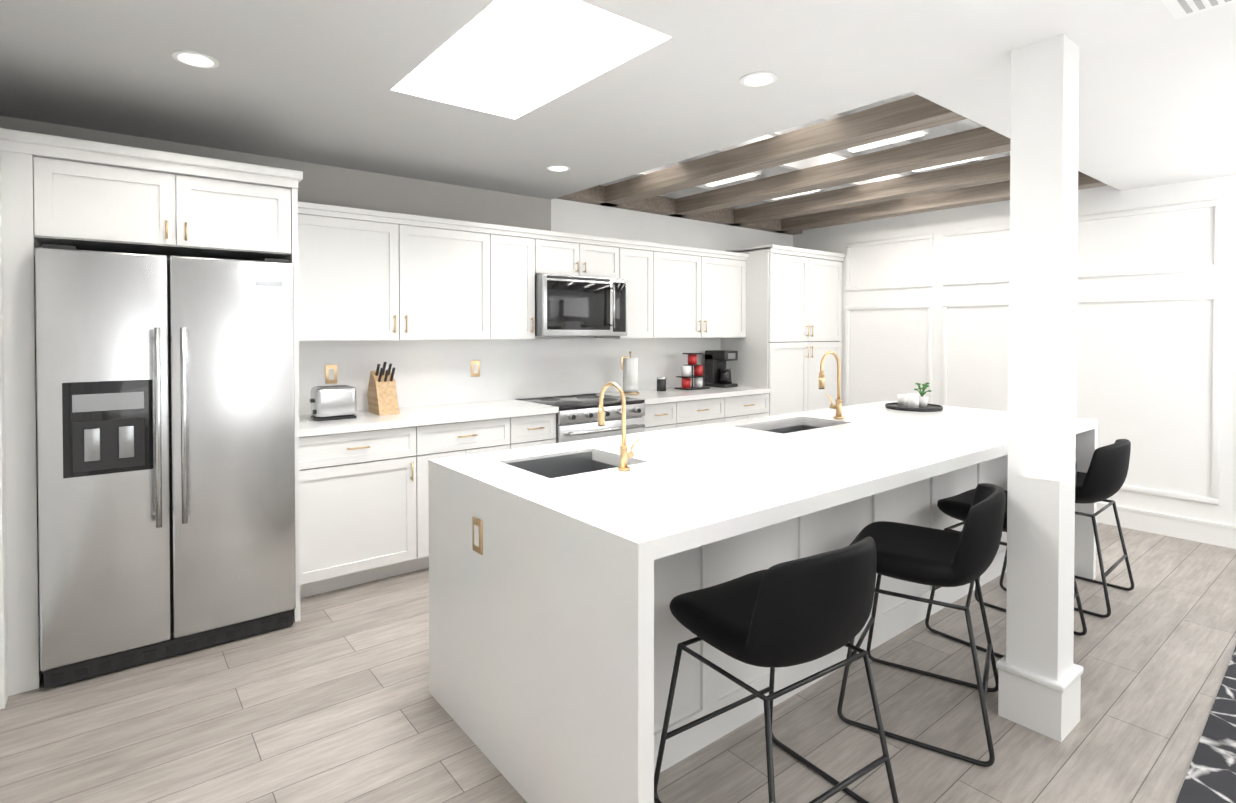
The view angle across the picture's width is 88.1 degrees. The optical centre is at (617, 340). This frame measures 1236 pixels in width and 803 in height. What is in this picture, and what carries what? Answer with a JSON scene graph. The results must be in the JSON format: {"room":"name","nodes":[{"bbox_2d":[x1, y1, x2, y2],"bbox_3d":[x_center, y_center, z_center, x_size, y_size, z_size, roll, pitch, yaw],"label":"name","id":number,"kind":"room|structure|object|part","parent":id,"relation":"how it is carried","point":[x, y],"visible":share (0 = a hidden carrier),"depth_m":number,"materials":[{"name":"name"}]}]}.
{"room":"kitchen","nodes":[
{"label":"kitchen","id":0,"kind":"room"},
{"bbox_2d":[0,152,7,708],"bbox_3d":[-0.572,-0.030,0.057,0.185,2.900,7.630,-1,1,-39],"label":"wall","id":1,"kind":"structure","parent":0,"point":[3,653],"depth_m":2.42,"materials":[{"name":"paint"}]},
{"bbox_2d":[0,116,792,399],"bbox_3d":[-0.560,-0.099,5.009,6.380,2.900,0.102,-1,1,-39],"label":"wall","id":2,"kind":"structure","parent":0,"point":[334,186],"depth_m":4.54,"materials":[{"name":"paint"}]},
{"bbox_2d":[28,140,295,260],"bbox_3d":[-2.198,-0.603,3.126,0.930,0.360,0.788,-1,1,-39],"label":"upper cabinet","id":3,"kind":"object","parent":2,"relation":"attached to","point":[89,199],"depth_m":2.79,"materials":[{"name":"wood"}]},
{"bbox_2d":[289,200,411,343],"bbox_3d":[-1.675,-0.380,3.840,0.723,0.755,0.328,-1,1,-39],"label":"upper cabinet","id":4,"kind":"object","parent":2,"relation":"attached to","point":[353,266],"depth_m":3.74,"materials":[{"name":"wood"}]},
{"bbox_2d":[412,216,499,343],"bbox_3d":[-1.198,-0.385,4.221,0.731,0.755,0.328,-1,1,-39],"label":"upper cabinet","id":5,"kind":"object","parent":2,"relation":"attached to","point":[438,314],"depth_m":4.14,"materials":[{"name":"wood"}]},
{"bbox_2d":[294,336,719,415],"bbox_3d":[-0.535,0.207,4.958,3.890,0.450,0.014,-1,1,-39],"label":"backsplash","id":6,"kind":"structure","parent":2,"relation":"attached to","point":[493,369],"depth_m":4.64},
{"bbox_2d":[500,225,539,339],"bbox_3d":[-0.844,-0.389,4.503,0.405,0.755,0.328,-1,1,-39],"label":"upper cabinet","id":7,"kind":"object","parent":2,"relation":"attached to","point":[519,247],"depth_m":4.43,"materials":[{"name":"wood"}]},
{"bbox_2d":[540,232,623,278],"bbox_3d":[-0.387,-0.627,4.865,0.766,0.290,0.328,-1,1,-39],"label":"upper cabinet","id":8,"kind":"object","parent":2,"relation":"attached to","point":[561,253],"depth_m":4.74,"materials":[{"name":"wood"}]},
{"bbox_2d":[535,273,626,335],"bbox_3d":[-0.335,-0.256,4.804,0.756,0.436,0.459,-1,1,-39],"label":"microwave","id":9,"kind":"object","parent":8,"relation":"attached to","point":[569,305],"visible":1,"depth_m":4.62,"materials":[{"name":"silver metal"}]},
{"bbox_2d":[596,240,659,339],"bbox_3d":[0.073,-0.399,5.234,0.410,0.755,0.328,-1,1,-39],"label":"upper cabinet","id":10,"kind":"object","parent":2,"relation":"attached to","point":[641,260],"depth_m":5.14,"materials":[{"name":"wood"}]},
{"bbox_2d":[660,244,747,339],"bbox_3d":[0.613,-0.405,5.665,1.203,0.755,0.328,-1,1,-39],"label":"upper cabinet","id":11,"kind":"object","parent":2,"relation":"attached to","point":[704,292],"depth_m":5.56,"materials":[{"name":"wood"}]},
{"bbox_2d":[0,523,1235,802],"bbox_3d":[1.849,1.423,2.009,6.380,0.060,7.830,-1,1,-39],"label":"floor","id":12,"kind":"structure","parent":0,"point":[328,697],"depth_m":2.34,"materials":[{"name":"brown wood"}]},
{"bbox_2d":[35,244,295,688],"bbox_3d":[-2.136,0.496,3.063,0.914,1.765,0.871,-1,1,-39],"label":"fridge","id":13,"kind":"object","parent":12,"relation":"on","point":[166,451],"visible":1,"depth_m":2.72,"materials":[{"name":"silver metal"}]},
{"bbox_2d":[293,424,428,611],"bbox_3d":[-1.591,0.929,3.753,0.723,0.880,0.598,-1,1,-39],"label":"base cabinet","id":14,"kind":"object","parent":12,"relation":"on","point":[362,498],"depth_m":3.52,"materials":[{"name":"wood"}]},
{"bbox_2d":[295,400,558,439],"bbox_3d":[-1.228,0.465,4.016,1.627,0.040,0.628,-1,1,-39],"label":"countertop","id":15,"kind":"structure","parent":14,"relation":"on","point":[365,421],"depth_m":3.83,"materials":[{"name":"white stone"}]},
{"bbox_2d":[310,385,355,420],"bbox_3d":[-1.654,0.355,3.696,0.235,0.186,0.160,-1,1,-39],"label":"toaster","id":16,"kind":"object","parent":15,"relation":"on","point":[336,402],"visible":1,"depth_m":3.63,"materials":[{"name":"silver metal"}]},
{"bbox_2d":[367,362,399,414],"bbox_3d":[-1.455,0.286,3.956,0.120,0.318,0.240,-1,1,-39],"label":"knife block","id":17,"kind":"object","parent":15,"relation":"on","point":[382,397],"visible":1,"depth_m":3.90,"materials":[{"name":"brown wood"}]},
{"bbox_2d":[428,416,519,459],"bbox_3d":[-1.114,0.924,4.134,0.731,0.880,0.598,-1,1,-39],"label":"base cabinet","id":18,"kind":"object","parent":12,"relation":"on","point":[477,436],"depth_m":3.93,"materials":[{"name":"wood"}]},
{"bbox_2d":[520,412,558,447],"bbox_3d":[-0.760,0.920,4.415,0.405,0.880,0.598,-1,1,-39],"label":"base cabinet","id":19,"kind":"object","parent":12,"relation":"on","point":[534,430],"depth_m":4.22,"materials":[{"name":"wood"}]},
{"bbox_2d":[516,394,644,442],"bbox_3d":[-0.268,0.886,4.737,0.758,0.899,0.672,-1,1,-39],"label":"range","id":20,"kind":"object","parent":12,"relation":"on","point":[576,417],"visible":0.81,"depth_m":4.53,"materials":[{"name":"silver metal"}]},
{"bbox_2d":[642,400,683,431],"bbox_3d":[0.157,0.909,5.147,0.410,0.880,0.598,-1,1,-39],"label":"base cabinet","id":21,"kind":"object","parent":12,"relation":"on","point":[657,416],"depth_m":4.92,"materials":[{"name":"wood"}]},
{"bbox_2d":[684,396,731,426],"bbox_3d":[0.489,0.906,5.412,0.671,0.880,0.598,-1,1,-39],"label":"base cabinet","id":22,"kind":"object","parent":12,"relation":"on","point":[696,412],"depth_m":5.22,"materials":[{"name":"wood"}]},
{"bbox_2d":[596,384,771,403],"bbox_3d":[0.592,0.445,5.468,1.497,0.040,0.628,-1,1,-39],"label":"countertop","id":23,"kind":"structure","parent":22,"relation":"on","point":[650,395],"depth_m":5.28,"materials":[{"name":"white stone"}]},
{"bbox_2d":[623,351,639,393],"bbox_3d":[0.101,0.255,5.196,0.150,0.346,0.150,-1,1,-39],"label":"paper towel holder","id":24,"kind":"object","parent":23,"relation":"on","point":[630,375],"visible":0.92,"depth_m":5.14,"materials":[{"name":"white paper"}]},
{"bbox_2d":[656,377,665,390],"bbox_3d":[0.369,0.367,5.438,0.084,0.115,0.084,-1,1,-39],"label":"canister","id":25,"kind":"object","parent":23,"relation":"on","point":[661,383],"visible":1,"depth_m":5.40,"materials":[{"name":"black plastic"}]},
{"bbox_2d":[674,353,709,389],"bbox_3d":[0.654,0.264,5.625,0.260,0.315,0.180,-1,1,-39],"label":"mug rack","id":26,"kind":"object","parent":23,"relation":"on","point":[687,376],"visible":1,"depth_m":5.59,"materials":[{"name":"red ceramic"}]},
{"bbox_2d":[705,350,737,387],"bbox_3d":[0.949,0.253,5.865,0.180,0.330,0.252,-1,1,-39],"label":"coffee maker","id":27,"kind":"object","parent":23,"relation":"on","point":[717,372],"visible":1,"depth_m":5.82,"materials":[{"name":"black plastic"}]},
{"bbox_2d":[732,392,771,420],"bbox_3d":[0.914,0.901,5.751,0.648,0.880,0.598,-1,1,-39],"label":"base cabinet","id":28,"kind":"object","parent":12,"relation":"on","point":[743,407],"depth_m":5.57,"materials":[{"name":"wood"}]},
{"bbox_2d":[428,405,1097,802],"bbox_3d":[1.006,0.943,3.095,3.476,0.870,1.270,-1,1,-39],"label":"kitchen island","id":29,"kind":"object","parent":12,"relation":"on","point":[562,575],"depth_m":2.08,"materials":[{"name":"stone"}]},
{"bbox_2d":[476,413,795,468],"bbox_3d":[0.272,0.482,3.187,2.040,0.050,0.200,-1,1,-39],"label":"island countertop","id":30,"kind":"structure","parent":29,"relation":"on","point":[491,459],"depth_m":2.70,"materials":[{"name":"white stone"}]},
{"bbox_2d":[744,417,847,432],"bbox_3d":[0.950,0.569,3.467,0.632,0.208,0.354,-1,1,-39],"label":"sink","id":31,"kind":"object","parent":30,"relation":"in","point":[797,422],"depth_m":3.69,"materials":[{"name":"grey metal"}]},
{"bbox_2d":[818,351,843,418],"bbox_3d":[1.194,0.252,3.664,0.216,0.394,0.117,-1,1,-39],"label":"faucet","id":32,"kind":"object","parent":30,"relation":"on","point":[838,405],"visible":1,"depth_m":3.68,"materials":[{"name":"gold metal"}]},
{"bbox_2d":[548,421,1007,540],"bbox_3d":[0.752,0.490,2.585,2.040,0.050,0.800,-1,1,-39],"label":"island countertop","id":33,"kind":"structure","parent":29,"relation":"on","point":[698,506],"depth_m":2.04,"materials":[{"name":"white stone"}]},
{"bbox_2d":[496,449,635,488],"bbox_3d":[-0.167,0.583,2.474,0.462,0.208,0.394,-1,1,-39],"label":"sink","id":34,"kind":"object","parent":33,"relation":"in","point":[537,470],"depth_m":2.63,"materials":[{"name":"silver metal"}]},
{"bbox_2d":[598,382,639,470],"bbox_3d":[0.000,0.309,2.378,0.093,0.316,0.172,-1,1,-39],"label":"faucet","id":35,"kind":"object","parent":33,"relation":"on","point":[624,456],"visible":1,"depth_m":2.31,"materials":[{"name":"gold metal"}]},
{"bbox_2d":[885,382,942,411],"bbox_3d":[1.936,0.358,4.180,0.346,0.167,0.346,-1,1,-39],"label":"decorative tray","id":36,"kind":"object","parent":29,"relation":"on","point":[912,402],"visible":1,"depth_m":4.16,"materials":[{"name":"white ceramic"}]},
{"bbox_2d":[654,537,898,802],"bbox_3d":[0.461,0.965,1.867,0.528,0.858,0.519,-1,1,-35],"label":"stool","id":37,"kind":"object","parent":12,"relation":"on","point":[800,611],"visible":1,"depth_m":1.67,"materials":[{"name":"black metal"}]},
{"bbox_3d":[0.458,0.711,1.867,0.520,0.358,0.532,-1,1,-35],"label":"seat","id":38,"kind":"part","parent":37,"relation":"part of","materials":[{"name":"black leather"}]},
{"bbox_2d":[720,244,843,414],"bbox_3d":[1.619,0.243,6.304,1.156,2.180,0.598,-1,1,-39],"label":"tall cabinet","id":39,"kind":"object","parent":12,"relation":"on","point":[795,294],"depth_m":5.95,"materials":[{"name":"wood"}]},
{"bbox_2d":[837,483,1005,766],"bbox_3d":[1.156,0.957,2.409,0.519,0.858,0.528,1,1,33],"label":"stool","id":40,"kind":"object","parent":12,"relation":"on","point":[931,556],"visible":0.94,"depth_m":2.23,"materials":[{"name":"black metal"}]},
{"bbox_3d":[1.153,0.703,2.408,0.532,0.358,0.520,1,1,33],"label":"seat","id":41,"kind":"part","parent":40,"relation":"part of","materials":[{"name":"black leather"}]},
{"bbox_2d":[925,460,1086,657],"bbox_3d":[1.826,0.949,2.994,0.528,0.858,0.519,-1,1,-37],"label":"stool","id":42,"kind":"object","parent":12,"relation":"on","point":[958,506],"visible":0.27,"depth_m":2.97,"materials":[{"name":"black metal"}]},
{"bbox_3d":[1.823,0.695,2.994,0.520,0.358,0.532,-1,1,-37],"label":"seat","id":43,"kind":"part","parent":42,"relation":"part of","materials":[{"name":"black leather"}]},
{"bbox_2d":[996,34,1083,741],"bbox_3d":[1.550,0.164,2.335,0.216,2.450,0.216,-1,1,-39],"label":"column","id":44,"kind":"structure","parent":12,"relation":"on","point":[1039,685],"depth_m":2.28,"materials":[{"name":"paint"}]},
{"bbox_2d":[999,439,1133,617],"bbox_3d":[2.466,0.942,3.491,0.529,0.858,0.519,-1,1,-41],"label":"stool","id":45,"kind":"object","parent":12,"relation":"on","point":[1103,478],"visible":0.65,"depth_m":3.24,"materials":[{"name":"black metal"}]},
{"bbox_3d":[2.463,0.688,3.491,0.520,0.358,0.532,-1,1,-41],"label":"seat","id":46,"kind":"part","parent":45,"relation":"part of","materials":[{"name":"black leather"}]},
{"bbox_2d":[1176,647,1235,802],"bbox_3d":[3.413,1.389,1.900,3.200,0.012,2.300,-1,1,-41],"label":"rug","id":47,"kind":"object","parent":12,"relation":"on","point":[1210,777],"visible":1,"depth_m":2.12,"materials":[{"name":"fabric"}]},
{"bbox_2d":[0,0,1235,199],"bbox_3d":[1.849,-1.522,1.968,6.380,0.930,7.830,-1,1,-39],"label":"ceiling","id":48,"kind":"structure","parent":0,"point":[518,97],"depth_m":2.68,"materials":[{"name":"paint"}]},
{"bbox_2d":[172,51,218,67],"bbox_3d":[-1.592,-1.059,2.408,0.150,0.006,0.150,-1,1,-39],"label":"recessed light","id":49,"kind":"object","parent":48,"relation":"in","point":[195,59],"visible":1,"depth_m":2.40,"materials":[{"name":"white plastic"}]},
{"bbox_2d":[547,165,570,171],"bbox_3d":[-0.373,-1.082,4.007,0.150,0.006,0.150,-1,1,-39],"label":"recessed light","id":50,"kind":"object","parent":48,"relation":"in","point":[559,168],"visible":1,"depth_m":4.00,"materials":[{"name":"white plastic"}]},
{"bbox_2d":[703,170,760,186],"bbox_3d":[0.832,-1.304,4.722,0.100,0.242,0.480,-1,1,-39],"label":"skylight","id":51,"kind":"object","parent":48,"relation":"in","point":[752,174],"depth_m":4.68,"materials":[{"name":"white glass"}]},
{"bbox_2d":[740,72,776,86],"bbox_3d":[0.571,-1.062,2.599,0.150,0.006,0.150,-1,1,-39],"label":"recessed light","id":52,"kind":"object","parent":48,"relation":"in","point":[758,79],"visible":1,"depth_m":2.59,"materials":[{"name":"white plastic"}]},
{"bbox_2d":[773,189,822,199],"bbox_3d":[1.442,-1.311,5.208,0.100,0.242,0.480,-1,1,-39],"label":"recessed light","id":53,"kind":"object","parent":48,"relation":"in","point":[819,189],"depth_m":5.19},
{"bbox_2d":[556,92,1107,234],"bbox_3d":[1.571,-1.269,4.807,3.080,0.315,2.850,-1,1,-39],"label":"ceiling beams","id":54,"kind":"structure","parent":48,"relation":"attached to","point":[859,186],"depth_m":4.55,"materials":[{"name":"brown wood"}]},
{"bbox_2d":[845,128,928,152],"bbox_3d":[1.580,-1.291,3.784,0.100,0.242,0.480,-1,1,-39],"label":"skylight","id":55,"kind":"object","parent":48,"relation":"in","point":[920,133],"depth_m":3.74,"materials":[{"name":"white glass"}]},
{"bbox_2d":[913,156,986,171],"bbox_3d":[2.190,-1.298,4.270,0.100,0.242,0.480,-1,1,-39],"label":"skylight","id":56,"kind":"object","parent":48,"relation":"in","point":[978,158],"depth_m":4.26,"materials":[{"name":"white glass"}]},
{"bbox_2d":[1161,0,1235,18],"bbox_3d":[1.798,-1.049,1.863,0.320,0.010,0.320,-1,1,-39],"label":"ceiling vent","id":57,"kind":"object","parent":48,"relation":"in","point":[1178,9],"visible":1,"depth_m":2.00,"materials":[{"name":"white metal"}]},
{"bbox_2d":[793,175,1235,525],"bbox_3d":[4.297,-0.084,3.940,0.118,2.900,7.630,-1,1,-39],"label":"wall","id":58,"kind":"structure","parent":0,"point":[925,297],"depth_m":4.71,"materials":[{"name":"paint"}]},
{"bbox_2d":[1097,502,1235,548],"bbox_3d":[4.448,1.295,3.683,0.026,0.150,7.010,-1,1,-39],"label":"baseboard","id":59,"kind":"structure","parent":58,"relation":"attached to","point":[1204,531],"depth_m":4.42,"materials":[{"name":"paint"}]}
]}

